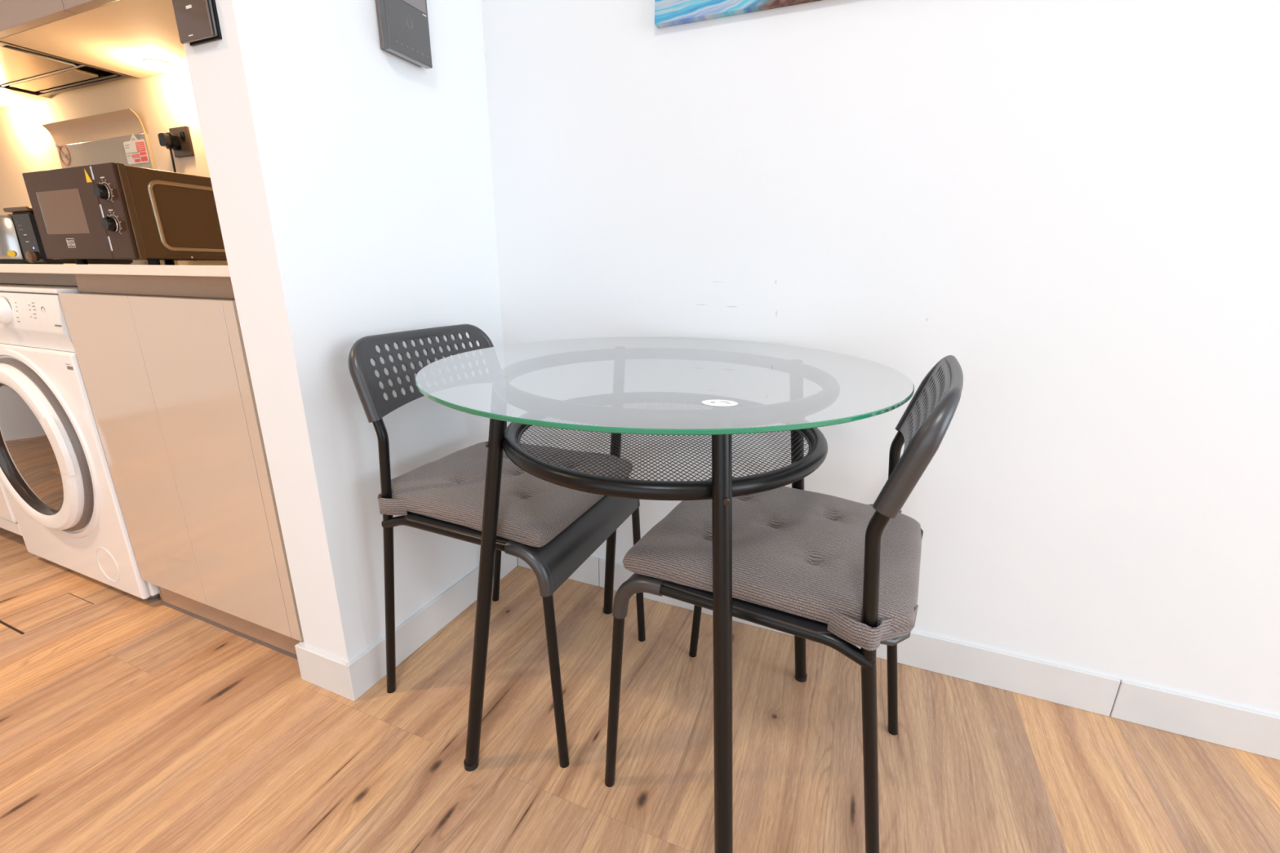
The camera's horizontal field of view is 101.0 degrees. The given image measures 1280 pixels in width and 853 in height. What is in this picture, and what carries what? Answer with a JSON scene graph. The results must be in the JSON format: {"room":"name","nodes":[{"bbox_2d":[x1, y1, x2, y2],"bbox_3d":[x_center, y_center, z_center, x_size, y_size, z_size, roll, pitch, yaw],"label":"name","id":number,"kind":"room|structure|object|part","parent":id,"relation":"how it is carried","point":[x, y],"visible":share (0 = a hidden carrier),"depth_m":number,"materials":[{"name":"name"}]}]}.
{"room":"dining room","nodes":[
{"label":"dining room","id":0,"kind":"room"},
{"bbox_2d":[183,0,508,663],"bbox_3d":[-0.528,-0.688,1.159,0.135,2.450,0.747,7,18,22],"label":"wall partition","id":1,"kind":"structure","parent":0,"point":[352,183],"depth_m":1.04,"materials":[{"name":"paint"}]},
{"bbox_2d":[172,0,222,46],"bbox_3d":[-0.685,-0.661,0.807,0.084,0.126,0.014,7,18,22],"label":"box","id":2,"kind":"object","parent":1,"relation":"attached to","point":[197,23],"visible":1,"depth_m":0.81,"materials":[{"name":"black plastic"}]},
{"bbox_3d":[-0.690,-0.642,0.807,0.013,0.004,0.001,7,18,22],"label":"name plate","id":3,"kind":"part","parent":2,"relation":"part of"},
{"bbox_3d":[-0.679,-0.662,0.809,0.076,0.126,0.004,7,18,22],"label":"plate","id":4,"kind":"part","parent":2,"relation":"part of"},
{"bbox_2d":[375,0,432,68],"bbox_3d":[-0.469,-0.837,1.036,0.031,0.203,0.113,7,18,22],"label":"intercom panel","id":5,"kind":"object","parent":1,"relation":"attached to","point":[403,28],"visible":1,"depth_m":1.04,"materials":[{"name":"grey plastic"}]},
{"bbox_2d":[294,551,517,701],"bbox_3d":[-0.578,0.464,1.420,0.166,0.092,0.596,7,18,22],"label":"baseboard","id":6,"kind":"structure","parent":1,"relation":"attached to","point":[350,681],"depth_m":1.21,"materials":[{"name":"wood"}]},
{"bbox_2d":[0,0,1279,716],"bbox_3d":[0.164,-0.692,1.194,8.000,2.450,0.150,7,18,22],"label":"wall","id":7,"kind":"structure","parent":0,"point":[1075,204],"depth_m":1.04,"materials":[{"name":"paint"}]},
{"bbox_2d":[0,88,51,109],"bbox_3d":[-2.602,-1.564,1.857,1.884,0.700,0.356,7,18,22],"label":"upper cabinet","id":8,"kind":"object","parent":7,"relation":"attached to","point":[19,98],"visible":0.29,"depth_m":1.98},
{"bbox_2d":[0,40,131,97],"bbox_3d":[-2.009,-1.179,1.712,0.584,0.056,0.304,7,18,22],"label":"hood","id":9,"kind":"object","parent":8,"relation":"attached to","point":[23,69],"visible":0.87,"depth_m":1.74,"materials":[{"name":"metal"}]},
{"bbox_3d":[-2.022,-1.147,1.677,0.536,0.012,0.173,7,18,22],"label":"filter frame","id":10,"kind":"part","parent":9,"relation":"part of","materials":[{"name":"metal"}]},
{"bbox_2d":[0,0,188,78],"bbox_3d":[-1.150,-1.381,1.279,1.261,0.700,0.356,7,18,22],"label":"upper cabinet","id":11,"kind":"object","parent":7,"relation":"attached to","point":[113,35],"visible":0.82,"depth_m":1.42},
{"bbox_3d":[-1.601,-1.387,1.285,0.418,0.700,0.022,7,18,22],"label":"door","id":12,"kind":"part","parent":11,"relation":"part of","materials":[{"name":"beige wood"}]},
{"bbox_3d":[-1.213,-1.338,1.131,0.417,0.700,0.022,7,18,22],"label":"door","id":13,"kind":"part","parent":11,"relation":"part of","materials":[{"name":"beige wood"}]},
{"bbox_2d":[142,58,172,67],"bbox_3d":[-1.485,-1.118,1.626,0.068,0.004,0.068,7,18,22],"label":"lamp","id":14,"kind":"object","parent":11,"relation":"attached to","point":[153,62],"visible":1,"depth_m":1.62,"materials":[{"name":"white plastic"}]},
{"bbox_2d":[41,108,177,265],"bbox_3d":[-1.982,-0.866,1.970,0.588,0.505,0.038,7,18,22],"label":"backsplash","id":15,"kind":"structure","parent":7,"relation":"attached to","point":[98,139],"depth_m":1.92,"materials":[{"name":"plastic"}]},
{"bbox_2d":[58,144,70,165],"bbox_3d":[-2.208,-1.041,2.024,0.072,0.072,0.001,7,18,22],"label":"sticker","id":16,"kind":"object","parent":15,"relation":"attached to","point":[63,154],"visible":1,"depth_m":2.02,"materials":[{"name":"red paper"}]},
{"bbox_2d":[123,133,149,164],"bbox_3d":[-1.773,-0.976,1.853,0.130,0.094,0.001,7,18,22],"label":"sticker","id":17,"kind":"object","parent":15,"relation":"attached to","point":[135,149],"visible":1,"depth_m":1.85,"materials":[{"name":"white paper"}]},
{"bbox_2d":[124,137,137,156],"bbox_3d":[-1.794,-0.984,1.860,0.072,0.054,0.001,7,18,22],"label":"print","id":18,"kind":"object","parent":17,"relation":"attached to","point":[131,146],"depth_m":1.86},
{"bbox_2d":[131,141,147,162],"bbox_3d":[-1.759,-0.963,1.851,0.088,0.061,0.001,7,18,22],"label":"print","id":19,"kind":"object","parent":17,"relation":"attached to","point":[139,150],"depth_m":1.85},
{"bbox_2d":[158,132,195,261],"bbox_3d":[-1.578,-0.779,1.807,0.074,0.405,0.040,7,18,22],"label":"plug","id":20,"kind":"object","parent":7,"relation":"attached to","point":[171,141],"visible":0.66,"depth_m":1.75,"materials":[{"name":"black plastic"}]},
{"bbox_2d":[168,125,194,157],"bbox_3d":[-1.535,-0.952,1.764,0.094,0.088,0.014,7,18,22],"label":"wall socket","id":21,"kind":"object","parent":7,"relation":"attached to","point":[187,149],"visible":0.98,"depth_m":1.75,"materials":[{"name":"brown metal"}]},
{"bbox_2d":[179,131,185,138],"bbox_3d":[-1.515,-0.964,1.747,0.020,0.020,0.004,7,18,22],"label":"rocker switch","id":22,"kind":"object","parent":21,"relation":"attached to","point":[182,134],"depth_m":1.74,"materials":[{"name":"black plastic"}]},
{"bbox_2d":[654,0,821,28],"bbox_3d":[0.424,-1.056,0.878,0.840,0.550,0.022,7,18,22],"label":"picture","id":23,"kind":"object","parent":7,"relation":"attached to","point":[668,13],"visible":1,"depth_m":1.06},
{"bbox_2d":[517,555,1279,759],"bbox_3d":[1.646,0.653,0.850,4.400,0.092,0.008,7,18,22],"label":"baseboard","id":24,"kind":"structure","parent":7,"relation":"attached to","point":[1256,732],"depth_m":1.13,"materials":[{"name":"wood"}]},
{"bbox_2d":[0,527,1279,852],"bbox_3d":[-0.925,1.236,-1.052,8.358,0.002,5.960,7,18,22],"label":"floor","id":25,"kind":"structure","parent":0,"point":[129,723],"depth_m":1.03,"materials":[{"name":"brown wood"}]},
{"bbox_2d":[0,479,22,536],"bbox_3d":[-2.117,-0.089,1.923,0.615,0.840,0.568,7,18,22],"label":"base cabinet","id":26,"kind":"object","parent":25,"relation":"on","point":[8,521],"visible":0.12,"depth_m":1.65,"materials":[{"name":"white laminate"}]},
{"bbox_3d":[-2.220,-0.078,1.666,0.611,0.713,0.027,7,18,22],"label":"door","id":27,"kind":"part","parent":26,"relation":"part of","materials":[{"name":"white wood"}]},
{"bbox_3d":[-2.223,0.287,1.777,0.611,0.043,0.021,7,18,22],"label":"panel","id":28,"kind":"part","parent":26,"relation":"part of","materials":[{"name":"white wood"}]},
{"bbox_2d":[0,593,93,633],"bbox_3d":[-1.598,0.501,1.425,0.130,0.001,0.132,7,18,22],"label":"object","id":29,"kind":"structure","parent":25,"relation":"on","point":[25,621],"depth_m":1.42,"materials":[{"name":"brown wood"}]},
{"bbox_2d":[0,283,160,602],"bbox_3d":[-1.526,-0.011,1.667,0.635,0.846,0.608,7,18,22],"label":"washing machine","id":30,"kind":"object","parent":25,"relation":"on","point":[55,475],"visible":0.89,"depth_m":1.36,"materials":[{"name":"white metal"}]},
{"bbox_3d":[-1.577,-0.285,1.299,0.066,0.066,0.021,7,18,22],"label":"programme knob","id":31,"kind":"part","parent":30,"relation":"part of","materials":[{"name":"white plastic"}]},
{"bbox_2d":[14,302,36,322],"bbox_3d":[-1.479,-0.275,1.272,0.099,0.049,0.006,7,18,22],"label":"print","id":32,"kind":"object","parent":30,"relation":"attached to","point":[24,312],"depth_m":1.27},
{"bbox_3d":[-1.639,0.063,1.410,0.348,0.348,0.008,7,18,22],"label":"door glass","id":33,"kind":"part","parent":30,"relation":"part of","materials":[{"name":"clear glass"}]},
{"bbox_3d":[-1.623,-0.274,1.341,0.633,0.134,0.020,7,18,22],"label":"control panel","id":34,"kind":"part","parent":30,"relation":"part of","materials":[{"name":"white plastic"}]},
{"bbox_3d":[-1.514,-0.417,1.568,0.635,0.010,0.565,7,18,22],"label":"lid","id":35,"kind":"part","parent":30,"relation":"part of","materials":[{"name":"white plastic"}]},
{"bbox_3d":[-1.632,0.058,1.425,0.488,0.488,0.014,7,18,22],"label":"door","id":36,"kind":"part","parent":30,"relation":"part of","materials":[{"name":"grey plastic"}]},
{"bbox_3d":[-1.453,0.048,1.316,0.064,0.151,0.012,7,18,22],"label":"door handle","id":37,"kind":"part","parent":30,"relation":"part of","materials":[{"name":"white plastic"}]},
{"bbox_2d":[57,274,303,659],"bbox_3d":[-0.921,0.040,1.454,0.636,0.880,0.585,7,18,22],"label":"base cabinet","id":38,"kind":"object","parent":25,"relation":"on","point":[162,361],"visible":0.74,"depth_m":1.17,"materials":[{"name":"beige paint"}]},
{"bbox_2d":[0,263,230,276],"bbox_3d":[-2.070,-0.538,1.789,3.136,0.020,0.591,7,18,22],"label":"countertop","id":39,"kind":"structure","parent":38,"relation":"on","point":[111,269],"depth_m":1.08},
{"bbox_2d":[0,213,63,264],"bbox_3d":[-2.193,-0.667,1.884,0.218,0.170,0.170,7,18,22],"label":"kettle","id":40,"kind":"object","parent":39,"relation":"on","point":[11,249],"visible":0.37,"depth_m":1.83,"materials":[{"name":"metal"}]},
{"bbox_3d":[-2.142,-0.653,1.835,0.085,0.166,0.040,12,20,34],"label":"handle","id":41,"kind":"part","parent":40,"relation":"part of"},
{"bbox_2d":[0,272,77,285],"bbox_3d":[-1.888,-0.435,1.536,1.320,0.032,0.040,7,18,22],"label":"rail","id":42,"kind":"object","parent":39,"relation":"attached to","point":[56,279],"visible":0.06,"depth_m":1.40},
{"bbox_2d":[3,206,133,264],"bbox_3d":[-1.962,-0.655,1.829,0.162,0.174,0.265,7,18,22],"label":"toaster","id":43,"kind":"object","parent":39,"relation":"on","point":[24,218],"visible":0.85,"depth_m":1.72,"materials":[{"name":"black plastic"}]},
{"bbox_2d":[22,162,226,265],"bbox_3d":[-1.498,-0.620,1.603,0.464,0.252,0.357,7,18,22],"label":"microwave","id":44,"kind":"object","parent":39,"relation":"on","point":[109,211],"visible":0.98,"depth_m":1.46,"materials":[{"name":"metal"}]},
{"bbox_3d":[-1.725,-0.616,1.523,0.002,0.112,0.001,7,18,22],"label":"window trim","id":45,"kind":"part","parent":44,"relation":"part of","materials":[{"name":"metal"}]},
{"bbox_3d":[-1.606,-0.595,1.484,0.358,0.234,0.010,7,18,22],"label":"door","id":46,"kind":"part","parent":44,"relation":"part of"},
{"bbox_3d":[-1.552,-0.592,1.476,0.464,0.236,0.017,7,18,22],"label":"frame","id":47,"kind":"part","parent":44,"relation":"part of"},
{"bbox_3d":[-1.398,-0.613,1.380,0.039,0.039,0.004,7,18,22],"label":"dial trim","id":48,"kind":"part","parent":44,"relation":"part of","materials":[{"name":"silver metal"}]},
{"bbox_3d":[-1.392,-0.567,1.398,0.102,0.234,0.010,7,18,22],"label":"control panel","id":49,"kind":"part","parent":44,"relation":"part of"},
{"bbox_3d":[-1.399,-0.537,1.402,0.039,0.039,0.004,7,18,22],"label":"dial trim","id":50,"kind":"part","parent":44,"relation":"part of","materials":[{"name":"silver metal"}]},
{"bbox_3d":[-1.489,-0.634,1.621,0.452,0.232,0.311,7,18,22],"label":"casing","id":51,"kind":"part","parent":44,"relation":"part of","materials":[{"name":"black metal"}]},
{"bbox_3d":[-1.194,0.067,1.261,0.277,0.743,0.019,7,18,22],"label":"door","id":52,"kind":"part","parent":38,"relation":"part of","materials":[{"name":"beige paint"}]},
{"bbox_3d":[-0.924,0.101,1.153,0.306,0.743,0.019,7,18,22],"label":"door","id":53,"kind":"part","parent":38,"relation":"part of","materials":[{"name":"beige paint"}]},
{"bbox_3d":[-0.766,0.121,1.091,0.032,0.743,0.019,7,18,22],"label":"filler panel","id":54,"kind":"part","parent":38,"relation":"part of","materials":[{"name":"beige paint"}]},
{"bbox_2d":[347,324,645,768],"bbox_3d":[-0.271,0.193,1.143,0.464,0.777,0.407,7,18,22],"label":"dining chair","id":55,"kind":"object","parent":25,"relation":"on","point":[553,563],"visible":0.62,"depth_m":1.00,"materials":[{"name":"grey plastic"}]},
{"bbox_3d":[-0.513,0.247,1.058,0.092,0.716,0.022,7,18,22],"label":"leg","id":56,"kind":"part","parent":55,"relation":"part of","materials":[{"name":"black metal"}]},
{"bbox_3d":[-0.436,-0.129,1.121,0.077,0.151,0.390,7,18,22],"label":"backrest","id":57,"kind":"part","parent":55,"relation":"part of","materials":[{"name":"grey plastic"}]},
{"bbox_3d":[-0.327,0.216,0.962,0.381,0.063,0.018,8,18,23],"label":"seat frame","id":58,"kind":"part","parent":55,"relation":"part of","materials":[{"name":"black metal"}]},
{"bbox_3d":[-0.373,0.153,1.381,0.092,0.716,0.022,7,18,22],"label":"leg","id":59,"kind":"part","parent":55,"relation":"part of","materials":[{"name":"black metal"}]},
{"bbox_2d":[377,441,632,546],"bbox_3d":[-0.276,0.112,1.122,0.410,0.049,0.397,7,18,22],"label":"seat cushion","id":60,"kind":"object","parent":55,"relation":"on","point":[533,510],"visible":0.72,"depth_m":1.00,"materials":[{"name":"fabric"}]},
{"bbox_3d":[-0.270,0.174,1.137,0.426,0.085,0.407,7,18,22],"label":"seat","id":61,"kind":"part","parent":55,"relation":"part of","materials":[{"name":"grey plastic"}]},
{"bbox_3d":[-0.151,0.460,0.952,0.040,0.373,0.019,7,18,22],"label":"leg","id":62,"kind":"part","parent":55,"relation":"part of","materials":[{"name":"black metal"}]},
{"bbox_3d":[-0.003,0.361,1.292,0.040,0.373,0.019,7,18,22],"label":"leg","id":63,"kind":"part","parent":55,"relation":"part of","materials":[{"name":"black metal"}]},
{"bbox_2d":[414,337,914,852],"bbox_3d":[0.031,0.255,0.990,0.762,0.750,0.762,7,18,22],"label":"round table","id":64,"kind":"object","parent":25,"relation":"on","point":[722,389],"visible":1,"depth_m":0.72,"materials":[{"name":"clear glass"}]},
{"bbox_3d":[-0.267,0.287,0.906,0.123,0.730,0.024,-4,17,-15],"label":"leg","id":65,"kind":"part","parent":64,"relation":"part of","materials":[{"name":"black metal"}]},
{"bbox_3d":[-0.066,0.176,1.290,0.025,0.730,0.149,-5,17,-18],"label":"leg","id":66,"kind":"part","parent":64,"relation":"part of","materials":[{"name":"black metal"}]},
{"bbox_2d":[520,425,808,480],"bbox_3d":[0.041,0.012,0.916,0.504,0.001,0.505,7,18,22],"label":"shelf","id":67,"kind":"object","parent":64,"relation":"attached to","point":[539,472],"depth_m":0.81,"materials":[{"name":"black metal"}]},
{"bbox_3d":[0.108,0.355,0.686,0.025,0.730,0.139,-3,17,-12],"label":"leg","id":68,"kind":"part","parent":64,"relation":"part of","materials":[{"name":"black metal"}]},
{"bbox_3d":[0.330,0.236,1.098,0.117,0.729,0.025,-6,17,-20],"label":"leg","id":69,"kind":"part","parent":64,"relation":"part of","materials":[{"name":"black metal"}]},
{"bbox_2d":[604,355,963,852],"bbox_3d":[0.236,0.265,0.915,0.464,0.777,0.407,9,18,27],"label":"dining chair","id":70,"kind":"object","parent":25,"relation":"on","point":[925,422],"visible":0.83,"depth_m":0.71,"materials":[{"name":"grey plastic"}]},
{"bbox_3d":[-0.044,0.474,0.907,0.040,0.373,0.019,9,18,27],"label":"leg","id":71,"kind":"part","parent":70,"relation":"part of","materials":[{"name":"black metal"}]},
{"bbox_3d":[0.140,0.380,1.230,0.040,0.373,0.019,9,18,27],"label":"leg","id":72,"kind":"part","parent":70,"relation":"part of","materials":[{"name":"black metal"}]},
{"bbox_3d":[0.235,0.245,0.910,0.426,0.085,0.407,9,18,27],"label":"seat","id":73,"kind":"part","parent":70,"relation":"part of","materials":[{"name":"grey plastic"}]},
{"bbox_3d":[0.130,0.281,0.757,0.381,0.063,0.018,9,18,26],"label":"seat frame","id":74,"kind":"part","parent":70,"relation":"part of","materials":[{"name":"black metal"}]},
{"bbox_2d":[622,476,923,651],"bbox_3d":[0.242,0.186,0.889,0.410,0.049,0.397,9,18,27],"label":"seat cushion","id":75,"kind":"object","parent":70,"relation":"on","point":[801,553],"visible":0.85,"depth_m":0.79,"materials":[{"name":"fabric"}]},
{"bbox_3d":[0.311,0.364,0.685,0.092,0.716,0.022,9,18,27],"label":"leg","id":76,"kind":"part","parent":70,"relation":"part of","materials":[{"name":"black metal"}]},
{"bbox_3d":[0.486,0.276,0.992,0.092,0.716,0.022,9,18,27],"label":"leg","id":77,"kind":"part","parent":70,"relation":"part of","materials":[{"name":"black metal"}]},
{"bbox_3d":[0.398,-0.010,0.744,0.077,0.151,0.390,9,18,27],"label":"backrest","id":78,"kind":"part","parent":70,"relation":"part of","materials":[{"name":"grey plastic"}]}
]}

